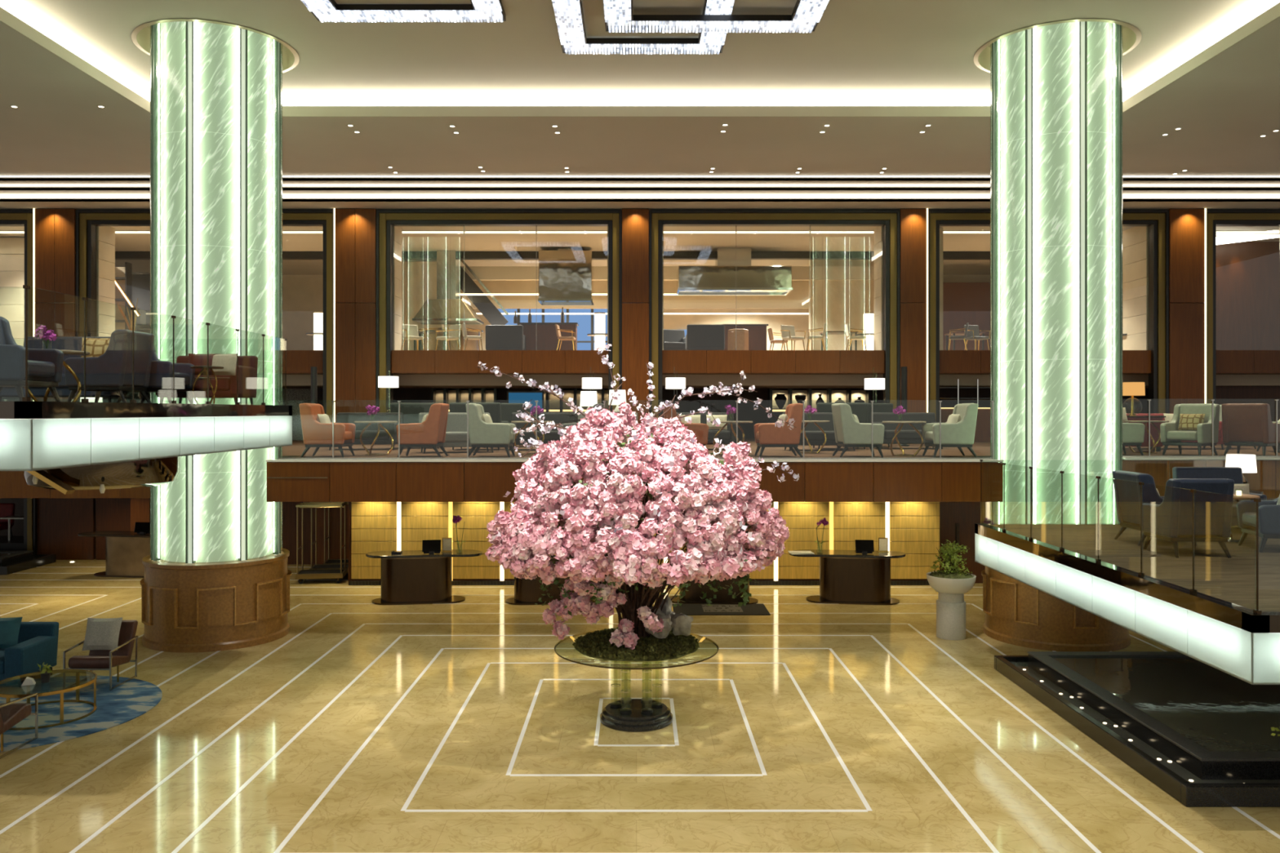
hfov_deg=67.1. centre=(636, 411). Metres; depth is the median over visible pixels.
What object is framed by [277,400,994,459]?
glass railing
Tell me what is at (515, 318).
bottle
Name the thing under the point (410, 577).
reception desk
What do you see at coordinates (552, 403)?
display shelf
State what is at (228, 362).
cushion
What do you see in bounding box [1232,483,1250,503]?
cushion
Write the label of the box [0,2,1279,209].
ceiling
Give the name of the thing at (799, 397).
vase
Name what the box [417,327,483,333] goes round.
countertop
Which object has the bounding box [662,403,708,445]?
armchair
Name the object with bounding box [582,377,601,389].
floor lamp
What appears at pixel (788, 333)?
dining chair
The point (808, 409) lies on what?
flower vase
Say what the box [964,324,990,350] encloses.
dining chair
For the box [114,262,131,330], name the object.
shelf rack
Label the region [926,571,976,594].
bowl
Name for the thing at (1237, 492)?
candle
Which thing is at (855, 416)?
cushion
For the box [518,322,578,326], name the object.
countertop
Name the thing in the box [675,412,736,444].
sofa
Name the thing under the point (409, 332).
dining chair
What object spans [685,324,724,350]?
sofa
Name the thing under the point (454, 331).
dining chair
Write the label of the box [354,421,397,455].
cafe table
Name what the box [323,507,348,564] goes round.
luggage cart
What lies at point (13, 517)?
table
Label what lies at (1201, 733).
pool
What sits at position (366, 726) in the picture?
floor
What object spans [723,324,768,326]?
countertop
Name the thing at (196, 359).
cushion
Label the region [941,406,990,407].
countertop
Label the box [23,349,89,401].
cafe table
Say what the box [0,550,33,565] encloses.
basin
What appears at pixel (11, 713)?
lounge chair
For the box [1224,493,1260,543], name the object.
cafe table
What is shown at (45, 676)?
table plant
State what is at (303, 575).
luggage cart
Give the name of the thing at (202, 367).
cafe table
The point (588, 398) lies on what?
table lamp
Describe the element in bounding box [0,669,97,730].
coffee table
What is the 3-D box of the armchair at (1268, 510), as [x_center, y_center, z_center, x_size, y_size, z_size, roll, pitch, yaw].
[8.614,1.355,12.894,0.834,1.010,0.770,0,0,11]
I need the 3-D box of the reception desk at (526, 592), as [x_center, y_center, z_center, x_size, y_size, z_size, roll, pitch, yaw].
[-1.671,3.490,20.362,2.416,1.020,0.793,0,0,-6]
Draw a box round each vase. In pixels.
[34,324,57,348]
[365,404,379,419]
[530,405,543,417]
[724,404,736,419]
[774,394,786,408]
[795,394,805,404]
[804,404,817,419]
[816,394,824,404]
[835,397,844,402]
[854,396,864,402]
[892,405,906,419]
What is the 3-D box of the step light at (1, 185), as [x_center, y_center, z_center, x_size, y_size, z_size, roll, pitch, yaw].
[0.000,-5.750,24.740,48.000,0.100,0.020,0,0,0]
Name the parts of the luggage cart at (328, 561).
post, post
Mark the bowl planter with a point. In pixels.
(951, 584)
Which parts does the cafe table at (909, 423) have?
leg, leg, leg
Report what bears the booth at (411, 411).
on the floor at (287, 480)
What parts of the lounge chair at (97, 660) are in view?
frame, seat, backrest, leg, frame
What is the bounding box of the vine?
[1271,727,1279,736]
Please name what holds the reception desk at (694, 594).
on the floor at (366, 726)
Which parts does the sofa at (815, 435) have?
backrest, frame, seat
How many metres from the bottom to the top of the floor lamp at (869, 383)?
1.987 m
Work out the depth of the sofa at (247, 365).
14.44 m
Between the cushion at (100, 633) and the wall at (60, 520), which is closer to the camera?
the cushion at (100, 633)
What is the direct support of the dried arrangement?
on the floor at (282, 373)
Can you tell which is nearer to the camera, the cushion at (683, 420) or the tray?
the cushion at (683, 420)
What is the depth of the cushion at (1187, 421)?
18.72 m
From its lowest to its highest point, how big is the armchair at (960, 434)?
1.010 m
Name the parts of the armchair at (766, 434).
seat, leg, leg, arm, seat, arm, backrest, leg, leg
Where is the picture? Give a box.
[131,272,150,324]
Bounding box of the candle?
[1235,490,1241,495]
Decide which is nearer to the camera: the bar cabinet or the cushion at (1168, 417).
the cushion at (1168, 417)
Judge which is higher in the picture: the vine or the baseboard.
the baseboard
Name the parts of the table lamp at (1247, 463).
lamp shade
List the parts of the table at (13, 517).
leg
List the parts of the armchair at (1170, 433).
leg, arm, leg, seat, seat, backrest, leg, arm, leg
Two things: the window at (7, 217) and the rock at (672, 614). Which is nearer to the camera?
the rock at (672, 614)
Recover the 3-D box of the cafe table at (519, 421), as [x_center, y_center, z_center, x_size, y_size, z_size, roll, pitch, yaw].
[-2.054,0.527,19.000,0.820,0.671,0.820,0,0,-33]
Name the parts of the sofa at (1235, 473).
backrest, seat, frame, arm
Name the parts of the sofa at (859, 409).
backrest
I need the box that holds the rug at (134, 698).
[0,675,162,751]
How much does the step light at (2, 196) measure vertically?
0.150 m
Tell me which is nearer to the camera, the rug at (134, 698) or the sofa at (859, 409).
the rug at (134, 698)
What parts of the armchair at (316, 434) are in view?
leg, backrest, leg, arm, seat, arm, leg, seat, leg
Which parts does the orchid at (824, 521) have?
stem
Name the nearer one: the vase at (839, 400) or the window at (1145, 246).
the window at (1145, 246)
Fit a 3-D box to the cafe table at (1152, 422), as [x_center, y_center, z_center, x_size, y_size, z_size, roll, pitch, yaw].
[10.396,0.527,19.700,0.820,0.671,0.820,0,0,-3]
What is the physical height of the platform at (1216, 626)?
0.630 m
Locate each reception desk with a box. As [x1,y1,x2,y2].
[77,530,150,577]
[365,549,482,605]
[505,553,608,605]
[668,549,758,604]
[789,549,905,605]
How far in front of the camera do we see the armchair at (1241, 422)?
18.33 m
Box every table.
[0,515,23,540]
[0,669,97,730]
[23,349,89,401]
[190,365,223,404]
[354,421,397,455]
[413,330,449,350]
[417,327,483,350]
[511,420,552,454]
[554,629,718,732]
[710,421,752,455]
[800,420,830,453]
[819,331,857,350]
[881,421,926,456]
[944,332,985,350]
[1124,420,1168,453]
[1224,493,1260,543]
[1231,490,1263,528]
[1256,419,1279,452]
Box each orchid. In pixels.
[452,515,466,552]
[813,517,829,552]
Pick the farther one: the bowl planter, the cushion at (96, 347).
the bowl planter
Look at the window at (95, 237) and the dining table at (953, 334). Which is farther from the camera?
the dining table at (953, 334)
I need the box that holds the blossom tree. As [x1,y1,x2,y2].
[475,342,799,649]
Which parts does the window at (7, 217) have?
frame, frame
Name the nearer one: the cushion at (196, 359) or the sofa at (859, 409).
the cushion at (196, 359)
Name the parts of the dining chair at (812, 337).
seat, backrest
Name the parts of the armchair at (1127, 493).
leg, backrest, seat, arm, leg, arm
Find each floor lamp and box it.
[377,376,398,387]
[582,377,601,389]
[665,371,685,412]
[864,377,884,389]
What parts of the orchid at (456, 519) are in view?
stem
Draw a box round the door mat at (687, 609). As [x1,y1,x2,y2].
[671,603,770,615]
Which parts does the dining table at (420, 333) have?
leg, leg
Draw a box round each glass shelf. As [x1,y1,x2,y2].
[939,386,990,388]
[939,398,990,399]
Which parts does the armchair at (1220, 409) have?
backrest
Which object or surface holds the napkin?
on the coffee table at (77, 686)
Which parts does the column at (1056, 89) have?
moulding, moulding, glass panel, glass panel, glass panel, glass panel, glass panel, relief panel, moulding, moulding, relief panel, moulding, moulding, moulding, relief panel, glass panel, glass panel, glass panel, glass panel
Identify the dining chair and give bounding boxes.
[401,324,425,350]
[435,324,461,350]
[461,323,482,350]
[555,324,576,350]
[767,327,787,350]
[780,324,805,350]
[806,322,826,350]
[844,323,866,350]
[947,322,968,350]
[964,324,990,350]
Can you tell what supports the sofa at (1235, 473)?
on the platform at (1216, 626)
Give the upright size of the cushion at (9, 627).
0.438 m
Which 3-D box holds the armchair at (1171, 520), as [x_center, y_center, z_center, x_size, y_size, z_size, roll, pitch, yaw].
[7.151,1.355,12.570,0.770,1.010,0.834,0,0,0]
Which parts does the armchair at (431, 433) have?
leg, arm, seat, arm, leg, backrest, leg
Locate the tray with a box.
[391,551,402,553]
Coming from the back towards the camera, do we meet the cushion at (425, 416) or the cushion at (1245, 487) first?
the cushion at (425, 416)
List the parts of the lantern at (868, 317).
lamp shade, lamp shade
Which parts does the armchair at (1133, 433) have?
leg, seat, arm, leg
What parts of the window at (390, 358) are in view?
spandrel panel, spandrel panel, spandrel panel, spandrel panel, spandrel panel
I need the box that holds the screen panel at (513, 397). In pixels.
[506,391,543,411]
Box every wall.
[0,227,1279,350]
[0,374,1279,440]
[0,497,349,585]
[32,208,1206,425]
[349,502,941,581]
[941,497,1275,583]
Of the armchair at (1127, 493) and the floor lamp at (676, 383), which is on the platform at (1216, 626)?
the armchair at (1127, 493)
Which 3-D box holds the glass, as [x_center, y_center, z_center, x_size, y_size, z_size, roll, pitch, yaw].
[8.482,1.145,13.600,0.090,0.090,0.088,0,0,0]
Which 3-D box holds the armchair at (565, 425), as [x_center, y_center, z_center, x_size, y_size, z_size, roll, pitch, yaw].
[-1.010,0.357,18.100,0.834,1.010,0.770,0,0,0]
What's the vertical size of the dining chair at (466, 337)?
0.862 m
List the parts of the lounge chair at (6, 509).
seat, backrest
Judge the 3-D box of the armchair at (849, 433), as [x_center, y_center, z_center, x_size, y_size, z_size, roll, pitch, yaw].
[4.141,0.357,18.100,0.834,1.010,0.770,0,0,0]
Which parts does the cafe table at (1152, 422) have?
leg, leg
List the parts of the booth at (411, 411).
backrest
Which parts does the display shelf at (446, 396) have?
panel, panel, panel, panel, panel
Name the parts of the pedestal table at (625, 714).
glass, rod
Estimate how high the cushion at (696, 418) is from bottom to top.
0.325 m
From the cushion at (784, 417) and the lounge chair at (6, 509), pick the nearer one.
the cushion at (784, 417)
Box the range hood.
[412,249,484,324]
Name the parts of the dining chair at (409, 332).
backrest, seat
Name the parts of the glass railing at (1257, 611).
post, post, post, post, post, post, post, post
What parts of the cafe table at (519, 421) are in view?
leg, leg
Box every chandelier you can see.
[300,0,506,22]
[537,248,594,305]
[551,0,734,54]
[603,0,829,32]
[675,247,792,295]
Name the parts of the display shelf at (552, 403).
panel, panel, panel, panel, panel, panel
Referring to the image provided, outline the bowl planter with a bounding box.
[926,539,976,640]
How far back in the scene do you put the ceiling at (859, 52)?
17.20 m
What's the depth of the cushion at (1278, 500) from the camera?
12.93 m
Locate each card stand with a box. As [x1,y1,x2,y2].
[441,537,453,551]
[877,537,888,551]
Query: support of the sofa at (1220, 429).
on the floor at (287, 480)
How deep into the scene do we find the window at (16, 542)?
25.90 m
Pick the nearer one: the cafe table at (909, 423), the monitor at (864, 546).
the cafe table at (909, 423)
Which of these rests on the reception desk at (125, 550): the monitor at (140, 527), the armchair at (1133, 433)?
the monitor at (140, 527)
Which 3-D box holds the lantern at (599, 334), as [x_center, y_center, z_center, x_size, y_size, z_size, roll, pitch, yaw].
[-1.044,-2.220,27.600,0.720,1.180,0.720,0,0,0]
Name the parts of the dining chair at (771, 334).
backrest, seat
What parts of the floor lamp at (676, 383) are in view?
lamp shade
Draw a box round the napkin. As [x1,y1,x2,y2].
[21,676,35,685]
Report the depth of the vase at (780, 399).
29.63 m
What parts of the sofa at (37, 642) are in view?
seat, leg, frame, arm, backrest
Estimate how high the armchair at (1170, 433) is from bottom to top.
1.010 m
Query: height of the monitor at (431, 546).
0.270 m
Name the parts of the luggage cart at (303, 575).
post, post, frame, hanging rail, post, post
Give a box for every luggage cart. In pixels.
[295,502,346,583]
[309,502,348,572]
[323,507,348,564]
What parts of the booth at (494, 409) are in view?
backrest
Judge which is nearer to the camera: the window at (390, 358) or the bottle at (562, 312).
the window at (390, 358)
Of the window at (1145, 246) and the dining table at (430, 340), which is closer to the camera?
the window at (1145, 246)
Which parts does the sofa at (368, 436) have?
backrest, seat, frame, arm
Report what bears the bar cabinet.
on the floor at (287, 480)
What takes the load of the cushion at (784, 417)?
on the armchair at (766, 434)
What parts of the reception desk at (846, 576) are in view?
trim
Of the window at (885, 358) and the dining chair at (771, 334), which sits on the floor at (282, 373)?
the dining chair at (771, 334)
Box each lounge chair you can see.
[0,502,15,537]
[0,693,38,759]
[62,620,137,690]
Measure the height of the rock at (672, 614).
0.224 m
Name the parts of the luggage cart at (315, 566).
post, post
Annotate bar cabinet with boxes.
[939,378,990,441]
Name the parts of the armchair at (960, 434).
leg, seat, leg, arm, seat, arm, leg, backrest, leg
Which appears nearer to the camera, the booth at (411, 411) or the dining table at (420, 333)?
the booth at (411, 411)
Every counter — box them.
[485,324,525,350]
[518,322,578,350]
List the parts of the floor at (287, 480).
fascia panel, fascia panel, fascia panel, fascia panel, fascia panel, fascia panel, fascia panel, fascia panel, fascia panel, fascia panel, fascia panel, fascia panel, fascia panel, fascia panel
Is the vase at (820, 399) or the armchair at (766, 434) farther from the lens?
the vase at (820, 399)
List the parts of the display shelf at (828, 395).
panel, panel, panel, panel, panel, panel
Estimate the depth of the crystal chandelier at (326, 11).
15.34 m
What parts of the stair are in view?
handrail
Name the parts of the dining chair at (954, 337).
seat, arm, backrest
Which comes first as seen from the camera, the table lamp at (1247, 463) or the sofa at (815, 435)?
the table lamp at (1247, 463)
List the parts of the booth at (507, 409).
backrest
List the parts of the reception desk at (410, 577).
trim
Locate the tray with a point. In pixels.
(393, 552)
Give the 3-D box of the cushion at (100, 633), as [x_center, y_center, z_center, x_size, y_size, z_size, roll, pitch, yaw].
[-7.860,3.280,14.220,0.506,0.447,0.251,0,0,-3]
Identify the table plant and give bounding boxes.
[37,662,52,683]
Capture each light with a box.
[0,0,150,102]
[0,175,1279,177]
[0,184,1279,186]
[0,194,1279,198]
[114,278,140,316]
[282,95,990,106]
[460,293,808,314]
[772,409,785,411]
[941,407,990,408]
[1122,0,1279,102]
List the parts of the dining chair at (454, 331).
seat, backrest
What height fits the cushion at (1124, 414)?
0.325 m
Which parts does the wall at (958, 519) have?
door handle, wall panel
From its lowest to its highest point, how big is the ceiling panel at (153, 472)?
0.566 m
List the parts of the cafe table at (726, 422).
leg, leg, leg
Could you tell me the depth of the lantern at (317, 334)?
27.27 m
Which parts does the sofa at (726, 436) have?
backrest, frame, seat, arm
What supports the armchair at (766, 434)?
on the floor at (287, 480)
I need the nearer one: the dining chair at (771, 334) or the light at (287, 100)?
the light at (287, 100)
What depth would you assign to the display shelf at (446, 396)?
30.05 m
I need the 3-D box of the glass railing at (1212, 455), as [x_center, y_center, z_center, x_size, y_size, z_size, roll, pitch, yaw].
[10.700,0.307,17.450,4.000,1.060,0.060,0,0,0]
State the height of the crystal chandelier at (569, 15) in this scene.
0.124 m
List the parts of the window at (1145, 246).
spandrel panel, spandrel panel, spandrel panel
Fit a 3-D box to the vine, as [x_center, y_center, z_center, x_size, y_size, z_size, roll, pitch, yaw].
[7.038,3.236,9.375,1.509,1.527,0.689,0,0,23]
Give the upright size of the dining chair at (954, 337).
0.862 m
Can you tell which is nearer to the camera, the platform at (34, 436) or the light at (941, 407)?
the platform at (34, 436)
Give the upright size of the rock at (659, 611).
0.259 m
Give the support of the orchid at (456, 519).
on the reception desk at (410, 577)
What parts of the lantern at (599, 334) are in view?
lamp shade, lamp shade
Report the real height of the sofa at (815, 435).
0.822 m
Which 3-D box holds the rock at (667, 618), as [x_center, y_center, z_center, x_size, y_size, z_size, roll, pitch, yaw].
[0.277,2.721,12.254,0.365,0.315,0.313,0,0,0]
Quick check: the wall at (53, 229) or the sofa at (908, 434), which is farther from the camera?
the wall at (53, 229)
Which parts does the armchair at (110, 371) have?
leg, arm, leg, seat, leg, backrest, arm, leg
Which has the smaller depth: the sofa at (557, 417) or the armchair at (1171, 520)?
the armchair at (1171, 520)
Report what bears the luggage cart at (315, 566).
on the floor at (366, 726)
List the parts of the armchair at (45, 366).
backrest, arm, leg, seat, seat, leg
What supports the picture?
attached to the wall at (1248, 273)
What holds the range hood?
hanging from the ceiling at (493, 253)
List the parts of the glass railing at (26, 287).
post, post, post, post, post, post, post, post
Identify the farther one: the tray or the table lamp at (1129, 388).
the table lamp at (1129, 388)
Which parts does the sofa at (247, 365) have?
arm, frame, seat, backrest, arm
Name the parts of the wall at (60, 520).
bronze trim, wall panel, wall panel, wall panel, wall panel, wall panel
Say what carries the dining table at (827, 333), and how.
on the floor at (282, 373)
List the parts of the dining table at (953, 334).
leg, leg, leg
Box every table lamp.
[80,397,102,402]
[579,391,597,419]
[608,390,626,413]
[1122,382,1145,416]
[1225,453,1257,484]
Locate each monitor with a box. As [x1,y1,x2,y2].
[133,522,150,533]
[422,539,440,553]
[854,539,874,553]
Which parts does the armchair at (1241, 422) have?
leg, arm, leg, backrest, seat, leg, arm, leg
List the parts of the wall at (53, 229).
veneer panel, veneer panel, veneer panel, veneer panel, veneer panel, veneer panel, veneer panel, veneer panel, veneer panel, veneer panel, veneer panel, veneer panel, veneer panel, veneer panel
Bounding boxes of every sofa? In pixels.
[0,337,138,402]
[0,622,58,687]
[155,355,257,404]
[328,412,403,449]
[418,413,493,453]
[509,412,577,450]
[577,412,637,422]
[663,328,685,350]
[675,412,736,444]
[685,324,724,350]
[782,412,854,450]
[870,412,943,448]
[1126,413,1224,449]
[1172,466,1266,528]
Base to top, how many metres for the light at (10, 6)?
0.280 m
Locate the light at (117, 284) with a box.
[114,278,140,316]
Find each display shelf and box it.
[431,388,497,413]
[532,388,608,413]
[768,388,871,422]
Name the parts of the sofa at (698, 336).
frame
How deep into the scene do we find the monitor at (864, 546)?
20.29 m
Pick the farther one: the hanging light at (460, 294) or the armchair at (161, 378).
the hanging light at (460, 294)
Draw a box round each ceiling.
[0,0,1279,106]
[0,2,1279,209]
[0,226,1279,314]
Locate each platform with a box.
[0,400,292,471]
[974,523,1279,684]
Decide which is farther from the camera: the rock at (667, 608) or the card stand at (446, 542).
the card stand at (446, 542)
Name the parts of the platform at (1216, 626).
fascia panel, fascia panel, fascia panel, fascia panel, fascia panel, fascia panel, fascia panel, fascia panel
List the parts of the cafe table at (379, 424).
leg, leg, leg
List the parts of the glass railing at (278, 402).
post, post, post, post, post, post, post, post, post, post, post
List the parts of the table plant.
pot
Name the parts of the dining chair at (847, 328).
backrest, seat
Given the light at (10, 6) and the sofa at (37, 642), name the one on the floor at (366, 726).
the sofa at (37, 642)
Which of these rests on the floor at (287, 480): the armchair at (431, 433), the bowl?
the armchair at (431, 433)
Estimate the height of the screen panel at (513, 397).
0.700 m
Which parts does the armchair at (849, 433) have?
leg, backrest, leg, arm, seat, arm, leg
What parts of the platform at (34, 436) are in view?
fascia panel, fascia panel, fascia panel, fascia panel, fascia panel, fascia panel, fascia panel, fascia panel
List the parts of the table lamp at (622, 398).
lamp shade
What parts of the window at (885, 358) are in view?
spandrel panel, spandrel panel, glass pane, spandrel panel, spandrel panel, spandrel panel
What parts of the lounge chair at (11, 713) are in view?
leg, backrest, seat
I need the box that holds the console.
[1124,416,1165,451]
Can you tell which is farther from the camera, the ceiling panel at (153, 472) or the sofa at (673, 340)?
the sofa at (673, 340)
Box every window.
[0,209,32,400]
[0,497,37,554]
[75,209,333,422]
[375,209,622,412]
[648,209,900,421]
[928,209,1168,422]
[1206,209,1279,404]
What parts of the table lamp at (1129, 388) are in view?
stem, lamp shade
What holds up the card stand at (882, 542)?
on the reception desk at (846, 576)
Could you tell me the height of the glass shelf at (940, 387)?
0.020 m
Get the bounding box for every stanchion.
[311,366,317,404]
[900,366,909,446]
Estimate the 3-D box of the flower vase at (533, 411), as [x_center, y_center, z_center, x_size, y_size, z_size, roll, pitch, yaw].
[-1.965,0.039,18.939,0.268,0.306,0.235,0,0,28]
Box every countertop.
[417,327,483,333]
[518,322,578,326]
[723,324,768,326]
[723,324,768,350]
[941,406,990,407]
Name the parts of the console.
leg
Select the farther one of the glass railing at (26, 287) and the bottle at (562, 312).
the bottle at (562, 312)
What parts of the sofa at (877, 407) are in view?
backrest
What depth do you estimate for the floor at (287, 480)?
16.60 m
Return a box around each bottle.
[513,311,517,323]
[528,309,531,322]
[560,306,564,322]
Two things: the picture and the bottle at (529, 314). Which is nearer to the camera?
the bottle at (529, 314)
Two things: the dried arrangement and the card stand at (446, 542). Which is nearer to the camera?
the card stand at (446, 542)
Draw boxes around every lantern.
[306,311,323,350]
[586,312,607,350]
[855,312,874,350]
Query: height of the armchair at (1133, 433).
1.010 m
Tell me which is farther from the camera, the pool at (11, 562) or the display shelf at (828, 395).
the display shelf at (828, 395)
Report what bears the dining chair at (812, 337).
on the floor at (282, 373)
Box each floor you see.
[0,438,1279,502]
[0,559,1279,852]
[282,373,1279,374]
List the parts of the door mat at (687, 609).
panel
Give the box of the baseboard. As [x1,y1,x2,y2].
[349,580,929,585]
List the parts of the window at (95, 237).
spandrel panel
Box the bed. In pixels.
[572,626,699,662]
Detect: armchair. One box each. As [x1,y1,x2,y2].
[0,316,63,401]
[64,329,154,403]
[115,344,195,404]
[298,403,355,457]
[395,403,448,457]
[465,403,515,457]
[559,403,605,439]
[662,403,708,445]
[753,403,803,457]
[831,403,884,457]
[921,403,977,457]
[1112,470,1196,546]
[1122,422,1145,455]
[1142,478,1234,558]
[1160,403,1219,455]
[1202,404,1256,448]
[1221,403,1279,455]
[1236,497,1279,552]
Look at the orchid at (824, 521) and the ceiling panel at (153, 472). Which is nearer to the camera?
the ceiling panel at (153, 472)
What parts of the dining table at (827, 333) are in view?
leg, leg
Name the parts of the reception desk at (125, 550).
trim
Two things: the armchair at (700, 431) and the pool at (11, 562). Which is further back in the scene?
the pool at (11, 562)
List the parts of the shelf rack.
panel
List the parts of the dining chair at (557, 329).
backrest, seat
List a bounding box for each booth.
[390,403,439,448]
[449,402,508,449]
[484,403,530,448]
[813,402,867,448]
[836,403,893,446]
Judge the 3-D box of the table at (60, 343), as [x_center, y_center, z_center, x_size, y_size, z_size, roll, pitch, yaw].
[-8.239,-0.594,14.029,1.700,1.022,0.857,0,0,0]
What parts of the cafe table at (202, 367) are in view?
leg, leg, leg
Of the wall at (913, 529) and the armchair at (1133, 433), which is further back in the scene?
the wall at (913, 529)
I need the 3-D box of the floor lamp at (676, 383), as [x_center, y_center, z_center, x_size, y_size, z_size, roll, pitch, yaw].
[1.022,-0.150,25.200,0.520,2.004,0.520,0,0,0]
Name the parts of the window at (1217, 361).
spandrel panel, spandrel panel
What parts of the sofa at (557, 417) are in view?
frame, seat, backrest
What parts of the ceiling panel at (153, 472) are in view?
bulb, bulb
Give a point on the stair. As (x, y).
(482, 303)
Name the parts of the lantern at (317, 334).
lamp shade, lamp shade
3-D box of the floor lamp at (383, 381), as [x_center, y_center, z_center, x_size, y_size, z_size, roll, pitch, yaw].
[-6.470,-0.167,25.200,0.520,2.038,0.520,0,0,0]
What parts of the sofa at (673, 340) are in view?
backrest, seat, frame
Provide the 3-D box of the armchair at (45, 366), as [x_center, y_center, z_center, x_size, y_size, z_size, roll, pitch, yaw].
[-6.945,-0.580,10.650,0.834,1.010,0.770,0,0,0]
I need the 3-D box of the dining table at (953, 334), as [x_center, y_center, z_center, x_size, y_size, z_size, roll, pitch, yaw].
[10.060,-2.010,29.600,1.000,0.760,0.800,0,0,0]
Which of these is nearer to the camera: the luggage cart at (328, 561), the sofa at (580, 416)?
the sofa at (580, 416)
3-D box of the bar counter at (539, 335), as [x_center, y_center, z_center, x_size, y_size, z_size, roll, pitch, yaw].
[-2.622,-2.130,29.000,1.750,1.000,0.680,0,0,0]
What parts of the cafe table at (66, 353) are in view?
leg, leg, leg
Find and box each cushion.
[0,617,22,648]
[80,337,110,357]
[81,617,122,650]
[188,353,220,375]
[209,353,236,375]
[316,413,330,423]
[421,413,428,422]
[481,413,493,423]
[677,413,686,423]
[682,414,700,422]
[706,414,727,429]
[777,413,787,423]
[852,413,859,422]
[946,413,960,423]
[1122,407,1128,422]
[1163,413,1173,422]
[1177,413,1204,430]
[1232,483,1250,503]
[1276,494,1279,505]
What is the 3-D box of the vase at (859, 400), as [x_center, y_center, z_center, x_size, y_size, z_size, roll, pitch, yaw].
[6.869,-0.258,29.750,0.340,0.360,0.335,0,0,0]
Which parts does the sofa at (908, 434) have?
arm, backrest, seat, frame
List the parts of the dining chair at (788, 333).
backrest, seat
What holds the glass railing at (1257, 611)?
on the platform at (1216, 626)
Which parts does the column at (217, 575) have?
moulding, moulding, glass panel, glass panel, glass panel, glass panel, relief panel, moulding, moulding, relief panel, moulding, moulding, relief panel, moulding, glass panel, glass panel, glass panel, glass panel, glass panel, moulding, moulding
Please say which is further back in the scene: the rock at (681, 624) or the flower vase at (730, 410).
the flower vase at (730, 410)
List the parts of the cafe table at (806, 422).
leg, leg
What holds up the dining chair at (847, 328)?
on the floor at (282, 373)
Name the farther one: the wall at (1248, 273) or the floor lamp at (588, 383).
the wall at (1248, 273)
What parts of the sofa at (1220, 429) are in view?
backrest, frame, arm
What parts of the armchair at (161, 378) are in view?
leg, leg, arm, seat, leg, arm, seat, leg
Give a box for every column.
[140,21,291,653]
[981,21,1130,651]
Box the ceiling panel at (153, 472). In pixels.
[22,456,180,494]
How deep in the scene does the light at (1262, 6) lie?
16.81 m
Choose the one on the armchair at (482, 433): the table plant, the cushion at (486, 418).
the cushion at (486, 418)
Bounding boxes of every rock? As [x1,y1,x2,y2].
[644,613,671,639]
[648,606,665,615]
[659,594,672,614]
[669,611,675,631]
[671,613,693,635]
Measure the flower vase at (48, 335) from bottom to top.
0.328 m
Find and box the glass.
[1235,488,1242,495]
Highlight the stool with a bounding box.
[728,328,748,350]
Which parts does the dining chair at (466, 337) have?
backrest, seat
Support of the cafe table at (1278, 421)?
on the floor at (287, 480)
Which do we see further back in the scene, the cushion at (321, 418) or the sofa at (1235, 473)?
the cushion at (321, 418)
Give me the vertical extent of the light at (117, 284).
1.842 m
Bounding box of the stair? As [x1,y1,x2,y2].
[435,259,508,324]
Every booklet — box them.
[787,551,813,553]
[791,552,814,554]
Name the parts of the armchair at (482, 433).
leg, leg, backrest, arm, seat, arm, leg, seat, leg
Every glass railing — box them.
[0,284,287,405]
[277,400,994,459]
[979,459,1262,614]
[1122,399,1279,457]
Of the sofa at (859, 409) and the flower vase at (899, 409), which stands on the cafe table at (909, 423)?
the flower vase at (899, 409)
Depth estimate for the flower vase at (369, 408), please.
18.64 m
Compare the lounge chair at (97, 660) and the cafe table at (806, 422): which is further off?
the cafe table at (806, 422)
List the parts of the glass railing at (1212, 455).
post, post, post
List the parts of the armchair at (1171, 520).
leg, arm, leg, seat, backrest, arm, leg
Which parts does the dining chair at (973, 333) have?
backrest, seat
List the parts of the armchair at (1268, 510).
leg, seat, arm, seat, leg, arm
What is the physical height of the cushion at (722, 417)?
0.325 m
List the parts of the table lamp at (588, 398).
lamp shade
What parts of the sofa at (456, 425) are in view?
frame, backrest, seat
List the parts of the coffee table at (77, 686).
leg, leg, leg, leg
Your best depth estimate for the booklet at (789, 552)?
20.11 m
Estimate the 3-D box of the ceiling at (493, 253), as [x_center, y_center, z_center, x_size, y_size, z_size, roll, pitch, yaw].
[0.000,-4.525,32.650,48.000,2.150,12.700,0,0,0]
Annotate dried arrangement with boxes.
[116,297,138,330]
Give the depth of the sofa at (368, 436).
21.74 m
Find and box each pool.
[0,550,56,574]
[994,651,1279,807]
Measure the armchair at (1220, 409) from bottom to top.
1.010 m

